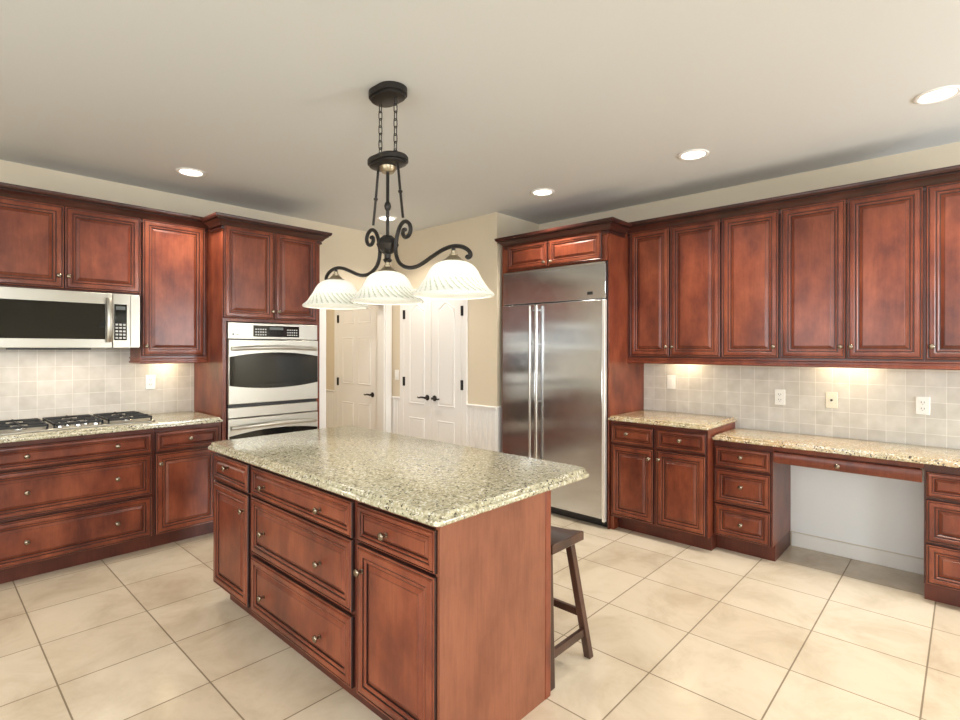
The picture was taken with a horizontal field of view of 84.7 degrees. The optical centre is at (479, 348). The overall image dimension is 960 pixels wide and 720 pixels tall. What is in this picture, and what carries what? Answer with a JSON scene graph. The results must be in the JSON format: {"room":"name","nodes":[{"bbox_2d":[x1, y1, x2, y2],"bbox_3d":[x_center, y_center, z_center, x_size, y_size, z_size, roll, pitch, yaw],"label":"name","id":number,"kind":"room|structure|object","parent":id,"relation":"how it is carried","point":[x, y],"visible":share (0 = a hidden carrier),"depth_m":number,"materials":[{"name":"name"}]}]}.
{"room":"kitchen","nodes":[
{"label":"kitchen","id":0,"kind":"room"},
{"bbox_2d":[0,160,391,423],"bbox_3d":[-3.278,0.072,3.772,0.132,2.760,6.510,0,0,43],"label":"wall","id":1,"kind":"structure","parent":0,"point":[40,384],"depth_m":4.10,"materials":[{"name":"stone"}]},
{"bbox_2d":[0,196,140,295],"bbox_3d":[-2.979,-0.700,3.749,0.355,0.595,0.918,0,0,43],"label":"upper cabinet","id":2,"kind":"object","parent":1,"relation":"attached to","point":[51,247],"visible":0.99,"depth_m":3.66,"materials":[{"name":"brown wood"}]},
{"bbox_2d":[0,286,139,349],"bbox_3d":[-2.950,-0.197,3.706,0.436,0.406,0.887,0,0,43],"label":"microwave","id":3,"kind":"object","parent":2,"relation":"attached to","point":[30,318],"visible":1,"depth_m":3.59,"materials":[{"name":"silver metal"}]},
{"bbox_2d":[0,182,208,232],"bbox_3d":[-2.702,-1.011,3.817,0.100,0.104,1.393,0,0,43],"label":"crown molding","id":4,"kind":"structure","parent":2,"relation":"attached to","point":[8,190],"depth_m":3.75,"materials":[{"name":"brown wood"}]},
{"bbox_2d":[145,375,155,388],"bbox_3d":[-2.691,0.273,4.302,0.008,0.116,0.072,0,0,43],"label":"wall outlet","id":5,"kind":"object","parent":1,"relation":"attached to","point":[150,380],"visible":1,"depth_m":4.30,"materials":[{"name":"white plastic"}]},
{"bbox_2d":[129,219,206,363],"bbox_3d":[-2.511,-0.441,4.253,0.355,1.112,0.480,0,0,43],"label":"upper cabinet","id":6,"kind":"object","parent":1,"relation":"attached to","point":[173,298],"visible":1,"depth_m":4.14,"materials":[{"name":"brown wood"}]},
{"bbox_2d":[319,304,391,432],"bbox_3d":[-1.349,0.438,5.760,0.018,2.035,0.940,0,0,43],"label":"trim","id":7,"kind":"structure","parent":1,"relation":"attached to","point":[388,308],"depth_m":6.04,"materials":[{"name":"white paint"}]},
{"bbox_2d":[326,212,538,406],"bbox_3d":[-0.789,0.076,6.442,3.320,2.760,0.790,0,0,43],"label":"wall","id":8,"kind":"structure","parent":0,"point":[478,234],"depth_m":5.22,"materials":[{"name":"beige paint"}]},
{"bbox_2d":[326,393,333,427],"bbox_3d":[-2.049,0.964,7.063,0.370,0.760,0.010,0,0,43],"label":"trim","id":9,"kind":"structure","parent":8,"relation":"attached to","point":[329,396],"depth_m":7.02,"materials":[{"name":"white paint"}]},
{"bbox_2d":[334,306,377,429],"bbox_3d":[-1.543,0.390,6.589,1.005,2.130,0.018,0,0,43],"label":"trim","id":10,"kind":"structure","parent":8,"relation":"attached to","point":[335,310],"depth_m":6.89,"materials":[{"name":"white paint"}]},
{"bbox_2d":[337,305,375,429],"bbox_3d":[-1.564,0.429,6.573,0.838,2.028,0.072,0,0,43],"label":"door","id":11,"kind":"structure","parent":8,"relation":"in","point":[356,379],"depth_m":6.57,"materials":[{"name":"white paint"}]},
{"bbox_2d":[392,400,399,433],"bbox_3d":[-0.958,0.966,6.051,0.145,0.760,0.010,0,0,43],"label":"trim","id":12,"kind":"structure","parent":8,"relation":"attached to","point":[395,403],"depth_m":6.04,"materials":[{"name":"white paint"}]},
{"bbox_2d":[392,396,399,400],"bbox_3d":[-0.962,0.571,6.046,0.145,0.041,0.024,0,0,43],"label":"trim","id":13,"kind":"structure","parent":8,"relation":"attached to","point":[393,397],"depth_m":6.05,"materials":[{"name":"white paint"}]},
{"bbox_2d":[395,370,398,379],"bbox_3d":[-0.956,0.301,6.049,0.072,0.116,0.010,0,0,43],"label":"light switch","id":14,"kind":"object","parent":8,"relation":"attached to","point":[396,371],"visible":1,"depth_m":6.04,"materials":[{"name":"white plastic"}]},
{"bbox_2d":[403,298,430,439],"bbox_3d":[-0.709,0.430,5.779,0.466,2.028,0.072,0,0,43],"label":"door","id":15,"kind":"structure","parent":8,"relation":"in","point":[417,317],"depth_m":5.78,"materials":[{"name":"white paint"}]},
{"bbox_2d":[400,289,467,445],"bbox_3d":[-0.518,0.399,5.638,1.065,2.115,0.018,0,0,43],"label":"trim","id":16,"kind":"structure","parent":8,"relation":"attached to","point":[464,302],"depth_m":5.30,"materials":[{"name":"white paint"}]},
{"bbox_2d":[431,299,462,444],"bbox_3d":[-0.358,0.431,5.453,0.482,2.028,0.072,0,0,43],"label":"door","id":17,"kind":"structure","parent":8,"relation":"in","point":[446,315],"depth_m":5.46,"materials":[{"name":"white paint"}]},
{"bbox_2d":[466,404,496,410],"bbox_3d":[0.010,0.572,5.144,0.383,0.041,0.024,0,0,43],"label":"trim","id":18,"kind":"structure","parent":8,"relation":"attached to","point":[474,406],"depth_m":5.12,"materials":[{"name":"white paint"}]},
{"bbox_2d":[467,408,496,451],"bbox_3d":[0.014,0.968,5.149,0.383,0.760,0.010,0,0,43],"label":"wainscoting","id":19,"kind":"structure","parent":8,"relation":"attached to","point":[481,424],"depth_m":5.13,"materials":[{"name":"white paint"}]},
{"bbox_2d":[497,410,501,451],"bbox_3d":[0.348,1.023,5.221,0.010,0.870,0.550,0,0,43],"label":"trim","id":20,"kind":"structure","parent":8,"relation":"attached to","point":[499,413],"depth_m":5.04,"materials":[{"name":"white paint"}]},
{"bbox_2d":[0,0,959,235],"bbox_3d":[-0.794,-1.354,2.008,9.340,0.100,7.300,0,0,43],"label":"ceiling","id":21,"kind":"structure","parent":0,"point":[596,104],"depth_m":2.73,"materials":[{"name":"grey paint"}]},
{"bbox_2d":[176,167,205,176],"bbox_3d":[-2.136,-1.301,3.892,0.196,0.009,0.196,0,0,43],"label":"recessed light","id":22,"kind":"object","parent":21,"relation":"in","point":[191,172],"visible":1,"depth_m":3.89,"materials":[{"name":"white paint"}]},
{"bbox_2d":[377,216,396,220],"bbox_3d":[-0.927,-1.299,5.253,0.196,0.009,0.196,0,0,43],"label":"recessed light","id":23,"kind":"object","parent":21,"relation":"in","point":[383,218],"visible":0.77,"depth_m":5.25,"materials":[{"name":"white glass"}]},
{"bbox_2d":[302,81,493,309],"bbox_3d":[-0.466,-0.768,2.657,1.315,1.068,0.364,0,0,43],"label":"chandelier","id":24,"kind":"object","parent":21,"relation":"hanging from","point":[452,278],"visible":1,"depth_m":2.58,"materials":[{"name":"brown metal"}]},
{"bbox_2d":[531,188,554,195],"bbox_3d":[0.520,-1.296,4.370,0.196,0.009,0.196,0,0,43],"label":"recessed light","id":25,"kind":"object","parent":21,"relation":"in","point":[543,191],"visible":1,"depth_m":4.36,"materials":[{"name":"white paint"}]},
{"bbox_2d":[678,149,708,159],"bbox_3d":[1.427,-1.295,3.521,0.196,0.009,0.196,0,0,43],"label":"recessed light","id":26,"kind":"object","parent":21,"relation":"in","point":[694,154],"visible":1,"depth_m":3.51,"materials":[{"name":"white paint"}]},
{"bbox_2d":[913,85,959,104],"bbox_3d":[2.338,-1.293,2.689,0.196,0.009,0.196,0,0,43],"label":"recessed light","id":27,"kind":"object","parent":21,"relation":"in","point":[943,93],"visible":1,"depth_m":2.68,"materials":[{"name":"white paint"}]},
{"bbox_2d":[0,513,959,719],"bbox_3d":[-0.799,1.486,2.008,9.340,0.060,7.300,0,0,43],"label":"floor","id":28,"kind":"structure","parent":0,"point":[678,631],"depth_m":2.59,"materials":[{"name":"beige tile"}]},
{"bbox_2d":[0,429,152,583],"bbox_3d":[-2.871,1.012,3.646,0.657,0.880,0.918,0,0,43],"label":"base cabinet","id":29,"kind":"object","parent":28,"relation":"on","point":[65,502],"visible":1,"depth_m":3.44,"materials":[{"name":"brown wood"}]},
{"bbox_2d":[0,411,222,442],"bbox_3d":[-2.719,0.551,3.808,0.639,0.039,1.415,0,0,43],"label":"countertop","id":30,"kind":"structure","parent":29,"relation":"on","point":[162,420],"depth_m":3.67,"materials":[{"name":"beige stone"}]},
{"bbox_2d":[0,411,154,434],"bbox_3d":[-2.843,0.507,3.674,0.475,0.047,0.900,0,0,43],"label":"gas cooktop","id":31,"kind":"object","parent":30,"relation":"in","point":[31,425],"visible":1,"depth_m":3.60,"materials":[{"name":"silver metal"}]},
{"bbox_2d":[150,422,220,547],"bbox_3d":[-2.399,1.013,4.155,0.657,0.880,0.468,0,0,43],"label":"base cabinet","id":32,"kind":"object","parent":28,"relation":"on","point":[183,462],"visible":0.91,"depth_m":3.93,"materials":[{"name":"brown wood"}]},
{"bbox_2d":[194,212,331,440],"bbox_3d":[-1.933,0.204,4.628,0.694,2.501,1.004,0,0,43],"label":"tall cabinet","id":33,"kind":"object","parent":28,"relation":"on","point":[259,271],"visible":0.55,"depth_m":4.33,"materials":[{"name":"brown wood"}]},
{"bbox_2d":[226,322,317,439],"bbox_3d":[-1.903,0.445,4.601,0.648,1.309,0.776,0,0,43],"label":"double wall oven","id":34,"kind":"object","parent":33,"relation":"in","point":[272,369],"visible":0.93,"depth_m":4.38,"materials":[{"name":"silver metal"}]},
{"bbox_2d":[213,452,550,719],"bbox_3d":[-0.634,1.019,2.615,1.915,0.876,0.679,0,0,43],"label":"kitchen island","id":35,"kind":"object","parent":28,"relation":"on","point":[415,620],"visible":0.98,"depth_m":2.05,"materials":[{"name":"brown wood"}]},
{"bbox_2d":[208,426,588,526],"bbox_3d":[-0.533,0.559,2.716,1.975,0.039,0.966,0,0,43],"label":"island countertop","id":36,"kind":"structure","parent":35,"relation":"on","point":[432,483],"depth_m":2.37,"materials":[{"name":"beige stone"}]},
{"bbox_2d":[502,261,607,526],"bbox_3d":[0.806,0.374,4.819,1.086,2.170,0.699,0,0,43],"label":"refrigerator","id":37,"kind":"object","parent":28,"relation":"on","point":[555,319],"visible":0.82,"depth_m":4.51,"materials":[{"name":"silver metal"}]},
{"bbox_2d":[494,217,643,528],"bbox_3d":[0.832,0.211,4.818,1.235,2.496,0.719,0,0,43],"label":"tall cabinet","id":38,"kind":"object","parent":28,"relation":"on","point":[605,239],"visible":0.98,"depth_m":4.42,"materials":[{"name":"brown wood"}]},
{"bbox_2d":[551,526,592,690],"bbox_3d":[0.241,1.156,2.533,0.489,0.604,0.349,0,0,43],"label":"bar stool","id":39,"kind":"object","parent":28,"relation":"on","point":[561,538],"visible":0.33,"depth_m":2.47,"materials":[{"name":"brown wood"}]},
{"bbox_2d":[610,420,734,550],"bbox_3d":[1.528,1.021,4.213,0.769,0.880,0.655,0,0,43],"label":"base cabinet","id":40,"kind":"object","parent":28,"relation":"on","point":[662,477],"visible":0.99,"depth_m":3.96,"materials":[{"name":"brown wood"}]},
{"bbox_2d":[608,410,736,429],"bbox_3d":[1.533,0.558,4.207,0.784,0.037,0.640,0,0,43],"label":"countertop","id":41,"kind":"structure","parent":40,"relation":"on","point":[653,417],"depth_m":4.07,"materials":[{"name":"beige stone"}]},
{"bbox_2d":[714,440,790,560],"bbox_3d":[1.992,1.060,3.862,0.386,0.802,0.540,0,0,43],"label":"base cabinet","id":42,"kind":"object","parent":28,"relation":"on","point":[752,492],"visible":0.99,"depth_m":3.69,"materials":[{"name":"brown wood"}]},
{"bbox_2d":[924,464,959,606],"bbox_3d":[2.869,1.062,3.048,0.438,0.802,0.540,0,0,43],"label":"base cabinet","id":43,"kind":"object","parent":28,"relation":"on","point":[941,483],"visible":0.98,"depth_m":2.98,"materials":[{"name":"brown wood"}]},
{"bbox_2d":[712,428,959,482],"bbox_3d":[2.455,0.698,3.424,1.658,0.151,0.533,0,0,43],"label":"granite desktop","id":44,"kind":"object","parent":43,"relation":"on","point":[930,455],"depth_m":3.32,"materials":[{"name":"beige stone"}]},
{"bbox_2d":[539,142,959,558],"bbox_3d":[2.858,0.083,3.506,6.020,2.760,0.132,0,0,43],"label":"wall","id":45,"kind":"structure","parent":0,"point":[875,404],"depth_m":3.73,"materials":[{"name":"tile"}]},
{"bbox_2d":[667,375,674,388],"bbox_3d":[1.646,0.288,4.533,0.072,0.116,0.010,0,0,43],"label":"light switch","id":46,"kind":"object","parent":45,"relation":"attached to","point":[670,378],"visible":1,"depth_m":4.53,"materials":[{"name":"white plastic"}]},
{"bbox_2d":[628,219,721,358],"bbox_3d":[1.630,-0.457,4.327,0.760,1.065,0.355,0,0,43],"label":"upper cabinet","id":47,"kind":"object","parent":45,"relation":"attached to","point":[675,275],"visible":0.99,"depth_m":4.19,"materials":[{"name":"brown wood"}]},
{"bbox_2d":[627,358,959,369],"bbox_3d":[2.126,0.100,3.694,2.349,0.047,0.034,0,0,43],"label":"rail","id":48,"kind":"object","parent":47,"relation":"attached to","point":[697,361],"visible":1,"depth_m":3.57,"materials":[{"name":"brown wood"}]},
{"bbox_2d":[627,165,959,236],"bbox_3d":[2.107,-1.002,3.671,2.349,0.104,0.100,0,0,43],"label":"crown molding","id":49,"kind":"structure","parent":47,"relation":"attached to","point":[923,179],"depth_m":3.54,"materials":[{"name":"brown wood"}]},
{"bbox_2d":[721,210,779,359],"bbox_3d":[2.053,-0.456,3.934,0.393,1.065,0.355,0,0,43],"label":"upper cabinet","id":50,"kind":"object","parent":45,"relation":"attached to","point":[750,324],"visible":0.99,"depth_m":3.82,"materials":[{"name":"brown wood"}]},
{"bbox_2d":[775,389,784,404],"bbox_3d":[2.258,0.365,3.966,0.072,0.116,0.008,0,0,43],"label":"wall outlet","id":51,"kind":"object","parent":45,"relation":"attached to","point":[779,394],"visible":1,"depth_m":3.96,"materials":[{"name":"white plastic"}]},
{"bbox_2d":[826,392,837,408],"bbox_3d":[2.498,0.365,3.742,0.072,0.116,0.010,0,0,43],"label":"phone jack","id":52,"kind":"object","parent":45,"relation":"attached to","point":[831,397],"visible":1,"depth_m":3.74,"materials":[{"name":"beige plastic"}]},
{"bbox_2d":[780,187,924,361],"bbox_3d":[2.483,-0.455,3.535,0.777,1.065,0.355,0,0,43],"label":"upper cabinet","id":53,"kind":"object","parent":45,"relation":"attached to","point":[852,273],"visible":1,"depth_m":3.40,"materials":[{"name":"brown wood"}]},
{"bbox_2d":[791,532,923,574],"bbox_3d":[2.600,1.413,3.660,0.765,0.100,0.014,0,0,43],"label":"baseboard","id":54,"kind":"structure","parent":45,"relation":"attached to","point":[870,555],"depth_m":3.63,"materials":[{"name":"white paint"}]},
{"bbox_2d":[916,397,929,414],"bbox_3d":[2.863,0.369,3.404,0.072,0.116,0.008,0,0,43],"label":"wall outlet","id":55,"kind":"object","parent":45,"relation":"attached to","point":[922,403],"visible":1,"depth_m":3.40,"materials":[{"name":"white plastic"}]},
{"bbox_2d":[924,181,959,361],"bbox_3d":[2.920,-0.454,3.129,0.415,1.065,0.355,0,0,43],"label":"upper cabinet","id":56,"kind":"object","parent":45,"relation":"attached to","point":[942,203],"visible":1,"depth_m":3.11,"materials":[{"name":"brown wood"}]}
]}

